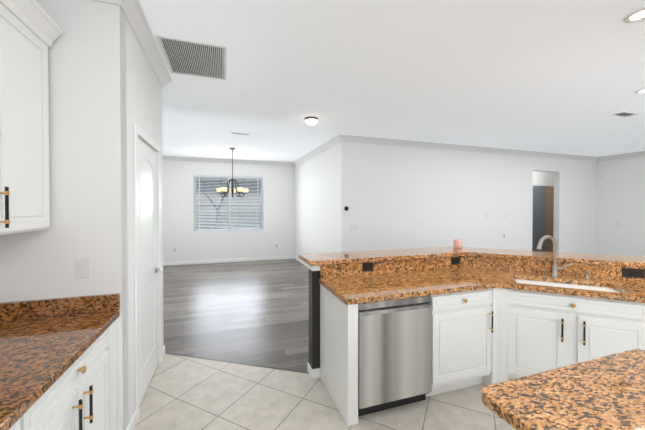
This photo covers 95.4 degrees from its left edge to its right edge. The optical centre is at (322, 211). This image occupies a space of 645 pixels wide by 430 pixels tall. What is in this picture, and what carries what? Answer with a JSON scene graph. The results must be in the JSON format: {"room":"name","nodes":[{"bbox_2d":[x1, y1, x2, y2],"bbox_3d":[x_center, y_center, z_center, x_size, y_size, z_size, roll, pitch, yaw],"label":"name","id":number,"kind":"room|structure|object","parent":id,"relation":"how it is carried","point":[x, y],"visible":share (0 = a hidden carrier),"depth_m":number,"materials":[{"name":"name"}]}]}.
{"room":"kitchen","nodes":[
{"label":"kitchen","id":0,"kind":"room"},
{"bbox_2d":[0,0,163,429],"bbox_3d":[-1.760,0.059,2.320,0.623,2.955,1.164,0,1,-18],"label":"wall","id":1,"kind":"structure","parent":0,"point":[104,88],"depth_m":1.82,"materials":[{"name":"white paint"}]},
{"bbox_2d":[0,0,7,234],"bbox_3d":[-1.476,-0.473,0.857,0.300,1.180,0.930,0,1,-18],"label":"upper cabinet","id":2,"kind":"object","parent":1,"relation":"attached to","point":[3,99],"depth_m":1.36,"materials":[{"name":"white wood"}]},
{"bbox_2d":[4,0,51,233],"bbox_3d":[-1.668,-0.480,1.431,0.300,1.180,0.530,0,1,-18],"label":"upper cabinet","id":3,"kind":"object","parent":1,"relation":"attached to","point":[27,36],"depth_m":1.53,"materials":[{"name":"white wood"}]},
{"bbox_2d":[0,293,119,319],"bbox_3d":[-1.589,0.573,1.751,0.645,0.101,0.030,0,1,-18],"label":"backsplash","id":4,"kind":"structure","parent":1,"relation":"attached to","point":[68,306],"depth_m":1.74,"materials":[{"name":"brown stone"}]},
{"bbox_2d":[75,258,89,277],"bbox_3d":[-1.472,0.351,1.801,0.075,0.118,0.008,0,1,-18],"label":"light switch","id":5,"kind":"object","parent":1,"relation":"attached to","point":[82,268],"visible":1,"depth_m":1.80,"materials":[{"name":"white plastic"}]},
{"bbox_2d":[93,0,112,3],"bbox_3d":[-1.526,-1.354,1.723,0.540,0.115,0.085,0,1,-18],"label":"crown molding","id":6,"kind":"structure","parent":1,"relation":"attached to","point":[104,1],"depth_m":1.82,"materials":[{"name":"white"}]},
{"bbox_2d":[126,410,136,429],"bbox_3d":[-1.317,1.495,2.007,0.016,0.090,0.284,0,1,-18],"label":"baseboard","id":7,"kind":"structure","parent":1,"relation":"attached to","point":[132,423],"depth_m":2.06,"materials":[{"name":"white wood"}]},
{"bbox_2d":[113,0,171,87],"bbox_3d":[-1.433,-1.362,2.442,0.085,0.115,1.388,0,1,-18],"label":"crown molding","id":8,"kind":"structure","parent":1,"relation":"attached to","point":[134,13],"depth_m":2.28,"materials":[{"name":"white wood"}]},
{"bbox_2d":[133,123,161,420],"bbox_3d":[-1.553,0.444,2.524,0.136,2.180,0.867,0,1,-18],"label":"door frame","id":9,"kind":"structure","parent":1,"relation":"attached to","point":[142,134],"depth_m":2.18,"materials":[{"name":"white wood"}]},
{"bbox_2d":[138,138,156,403],"bbox_3d":[-1.531,0.473,2.531,0.038,2.097,0.729,0,1,-18],"label":"pantry door","id":10,"kind":"structure","parent":1,"relation":"in","point":[147,254],"depth_m":2.54,"materials":[{"name":"white wood"}]},
{"bbox_2d":[160,84,163,163],"bbox_3d":[-2.481,0.053,2.775,1.703,2.955,0.158,0,1,-18],"label":"wall","id":11,"kind":"structure","parent":0,"point":[162,161],"depth_m":3.07,"materials":[{"name":"white paint"}]},
{"bbox_2d":[164,161,295,261],"bbox_3d":[-2.895,-0.010,8.454,4.511,2.955,0.160,0,1,-18],"label":"wall","id":12,"kind":"structure","parent":0,"point":[179,233],"depth_m":8.40,"materials":[{"name":"white paint"}]},
{"bbox_2d":[162,156,292,165],"bbox_3d":[-2.884,-1.428,8.313,4.291,0.115,0.085,0,1,-18],"label":"crown molding","id":13,"kind":"structure","parent":12,"relation":"attached to","point":[188,159],"depth_m":8.33,"materials":[{"name":"white"}]},
{"bbox_2d":[163,256,293,265],"bbox_3d":[-2.924,1.423,8.370,4.351,0.090,0.013,0,1,-18],"label":"baseboard","id":14,"kind":"structure","parent":12,"relation":"attached to","point":[278,257],"depth_m":8.41,"materials":[{"name":"white wood"}]},
{"bbox_2d":[194,178,262,230],"bbox_3d":[-2.713,-0.228,8.560,1.908,1.588,0.050,0,1,-18],"label":"window","id":15,"kind":"structure","parent":12,"relation":"in","point":[226,203],"depth_m":8.53,"materials":[{"name":"white"}]},
{"bbox_2d":[194,175,262,231],"bbox_3d":[-2.688,-0.228,8.484,1.900,1.582,0.060,0,1,-18],"label":"window blinds","id":16,"kind":"object","parent":15,"relation":"attached to","point":[229,201],"visible":0.98,"depth_m":8.45,"materials":[{"name":"white plastic"}]},
{"bbox_2d":[163,259,308,371],"bbox_3d":[2.543,1.560,4.599,13.000,0.100,14.627,0,1,-18],"label":"floor","id":17,"kind":"structure","parent":0,"point":[253,312],"depth_m":4.42,"materials":[{"name":"grey wood"}]},
{"bbox_2d":[165,352,307,373],"bbox_3d":[-0.906,1.525,2.960,1.597,0.007,0.026,0,1,14],"label":"transition piece","id":18,"kind":"object","parent":17,"relation":"on","point":[238,362],"visible":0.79,"depth_m":2.94,"materials":[{"name":"grey"}]},
{"bbox_2d":[292,145,335,258],"bbox_3d":[-0.206,0.001,7.452,0.243,2.955,3.390,0,1,-18],"label":"wall","id":19,"kind":"structure","parent":0,"point":[313,179],"depth_m":7.15,"materials":[{"name":"white paint"}]},
{"bbox_2d":[294,256,307,266],"bbox_3d":[-0.254,1.434,7.378,0.112,0.090,3.510,0,1,-18],"label":"baseboard","id":20,"kind":"structure","parent":19,"relation":"attached to","point":[295,257],"depth_m":8.39,"materials":[{"name":"white wood"}]},
{"bbox_2d":[293,136,336,165],"bbox_3d":[-0.278,-1.417,7.305,0.182,0.115,3.450,0,1,-18],"label":"crown molding","id":21,"kind":"structure","parent":19,"relation":"attached to","point":[333,141],"depth_m":6.86,"materials":[{"name":"white"}]},
{"bbox_2d":[134,354,515,429],"bbox_3d":[1.824,1.554,0.591,6.403,0.004,7.078,0,1,-18],"label":"floor","id":22,"kind":"structure","parent":0,"point":[186,393],"depth_m":2.31,"materials":[{"name":"beige tile"}]},
{"bbox_2d":[12,404,39,429],"bbox_3d":[-1.200,1.116,0.557,0.624,0.880,0.853,0,1,-18],"label":"base cabinet","id":23,"kind":"object","parent":22,"relation":"on","point":[32,421],"depth_m":1.05,"materials":[{"name":"white wood"}]},
{"bbox_2d":[40,328,111,429],"bbox_3d":[-1.429,1.109,1.245,0.624,0.880,0.851,0,1,-18],"label":"base cabinet","id":24,"kind":"object","parent":22,"relation":"on","point":[81,399],"depth_m":1.43,"materials":[{"name":"white wood"}]},
{"bbox_2d":[0,312,119,429],"bbox_3d":[-0.881,0.667,-0.365,0.649,0.040,4.434,0,1,-18],"label":"countertop","id":25,"kind":"structure","parent":24,"relation":"on","point":[34,354],"depth_m":1.31,"materials":[{"name":"brown stone"}]},
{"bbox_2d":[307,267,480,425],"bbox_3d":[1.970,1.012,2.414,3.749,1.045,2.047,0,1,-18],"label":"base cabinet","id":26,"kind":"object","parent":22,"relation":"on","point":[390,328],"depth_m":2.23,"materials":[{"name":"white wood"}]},
{"bbox_2d":[358,296,431,415],"bbox_3d":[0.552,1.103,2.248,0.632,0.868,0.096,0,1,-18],"label":"dishwasher","id":27,"kind":"object","parent":26,"relation":"in","point":[395,334],"depth_m":2.21,"materials":[{"name":"silver metal"}]},
{"bbox_2d":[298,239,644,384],"bbox_3d":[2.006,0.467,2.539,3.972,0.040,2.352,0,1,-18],"label":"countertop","id":28,"kind":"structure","parent":26,"relation":"on","point":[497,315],"depth_m":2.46,"materials":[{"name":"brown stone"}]},
{"bbox_2d":[453,239,461,247],"bbox_3d":[1.612,0.386,3.495,0.100,0.098,0.100,0,1,-18],"label":"candle","id":29,"kind":"object","parent":28,"relation":"on","point":[457,243],"visible":1,"depth_m":3.45,"materials":[{"name":"pink wax"}]},
{"bbox_2d":[536,235,589,278],"bbox_3d":[2.225,0.419,2.701,0.399,0.385,0.245,0,1,-18],"label":"faucet","id":30,"kind":"object","parent":28,"relation":"on","point":[562,267],"depth_m":2.76,"materials":[{"name":"silver metal"}]},
{"bbox_2d":[481,349,644,429],"bbox_3d":[1.294,1.099,0.329,0.970,0.920,1.850,0,1,-18],"label":"kitchen island","id":31,"kind":"object","parent":22,"relation":"on","point":[605,393],"visible":1,"depth_m":1.00,"materials":[{"name":"stone"}]},
{"bbox_2d":[139,0,644,161],"bbox_3d":[2.543,-1.494,4.565,13.000,0.100,14.627,0,1,-18],"label":"ceiling","id":32,"kind":"structure","parent":0,"point":[560,76],"depth_m":3.11,"materials":[{"name":"white paint"}]},
{"bbox_2d":[155,34,226,79],"bbox_3d":[-1.192,-1.417,2.763,0.545,0.012,0.692,0,1,-18],"label":"ceiling vent","id":33,"kind":"object","parent":32,"relation":"in","point":[195,58],"visible":1,"depth_m":2.70,"materials":[{"name":"white metal"}]},
{"bbox_2d":[216,148,248,197],"bbox_3d":[-2.105,-0.891,6.876,0.725,1.157,0.704,0,1,-18],"label":"chandelier","id":34,"kind":"object","parent":32,"relation":"hanging from","point":[222,190],"visible":1,"depth_m":6.83,"materials":[{"name":"beige glass"}]},
{"bbox_2d":[231,132,249,135],"bbox_3d":[-1.531,-1.448,5.484,0.340,0.012,0.120,0,1,-18],"label":"ceiling vent","id":35,"kind":"object","parent":32,"relation":"in","point":[236,133],"visible":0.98,"depth_m":5.45,"materials":[{"name":"white metal"}]},
{"bbox_2d":[305,117,317,124],"bbox_3d":[-0.170,-1.395,4.579,0.210,0.097,0.210,0,1,-18],"label":"lamp","id":36,"kind":"object","parent":32,"relation":"attached to","point":[311,120],"visible":1,"depth_m":4.51,"materials":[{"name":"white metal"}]},
{"bbox_2d":[611,111,637,116],"bbox_3d":[4.472,-1.435,4.343,0.340,0.012,0.160,0,1,-18],"label":"ceiling vent","id":37,"kind":"object","parent":32,"relation":"in","point":[623,114],"visible":1,"depth_m":4.34,"materials":[{"name":"white metal"}]},
{"bbox_2d":[623,7,644,22],"bbox_3d":[2.286,-1.410,2.102,0.190,0.012,0.190,0,1,-18],"label":"recessed light","id":38,"kind":"object","parent":32,"relation":"in","point":[637,15],"visible":0.98,"depth_m":2.13,"materials":[{"name":"white plastic"}]},
{"bbox_2d":[634,88,644,93],"bbox_3d":[3.817,-1.425,3.462,0.190,0.012,0.190,0,1,-18],"label":"recessed light","id":39,"kind":"object","parent":32,"relation":"in","point":[639,91],"visible":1,"depth_m":3.50,"materials":[{"name":"white plastic"}]},
{"bbox_2d":[336,142,599,253],"bbox_3d":[3.939,0.006,6.960,7.589,2.955,0.178,0,1,-18],"label":"wall","id":40,"kind":"structure","parent":0,"point":[396,197],"depth_m":6.61,"materials":[{"name":"white paint"}]},
{"bbox_2d":[350,225,356,230],"bbox_3d":[0.611,0.321,5.757,0.165,0.115,0.009,0,1,-18],"label":"switch plate","id":41,"kind":"object","parent":40,"relation":"attached to","point":[353,227],"visible":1,"depth_m":5.75,"materials":[{"name":"white plastic"}]},
{"bbox_2d":[337,134,600,161],"bbox_3d":[3.901,-1.412,6.813,7.602,0.115,0.123,0,1,-18],"label":"crown molding","id":42,"kind":"structure","parent":40,"relation":"attached to","point":[340,138],"depth_m":6.48,"materials":[{"name":"white wood"}]},
{"bbox_2d":[596,156,644,256],"bbox_3d":[9.050,0.040,4.010,0.185,2.955,9.007,0,1,-18],"label":"wall","id":43,"kind":"structure","parent":0,"point":[622,184],"depth_m":7.59,"materials":[{"name":"white paint"}]},
{"bbox_2d":[597,151,644,161],"bbox_3d":[8.967,-1.379,3.888,0.128,0.115,8.877,0,1,-18],"label":"crown molding","id":44,"kind":"structure","parent":43,"relation":"attached to","point":[633,154],"depth_m":7.53,"materials":[{"name":"white"}]},
{"label":"outside","id":45,"kind":"structure","parent":0,"visible":0},
{"bbox_2d":[196,177,260,228],"bbox_3d":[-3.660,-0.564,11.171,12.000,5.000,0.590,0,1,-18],"label":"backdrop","id":46,"kind":"structure","parent":45,"point":[245,182],"depth_m":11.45,"materials":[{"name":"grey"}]}
]}

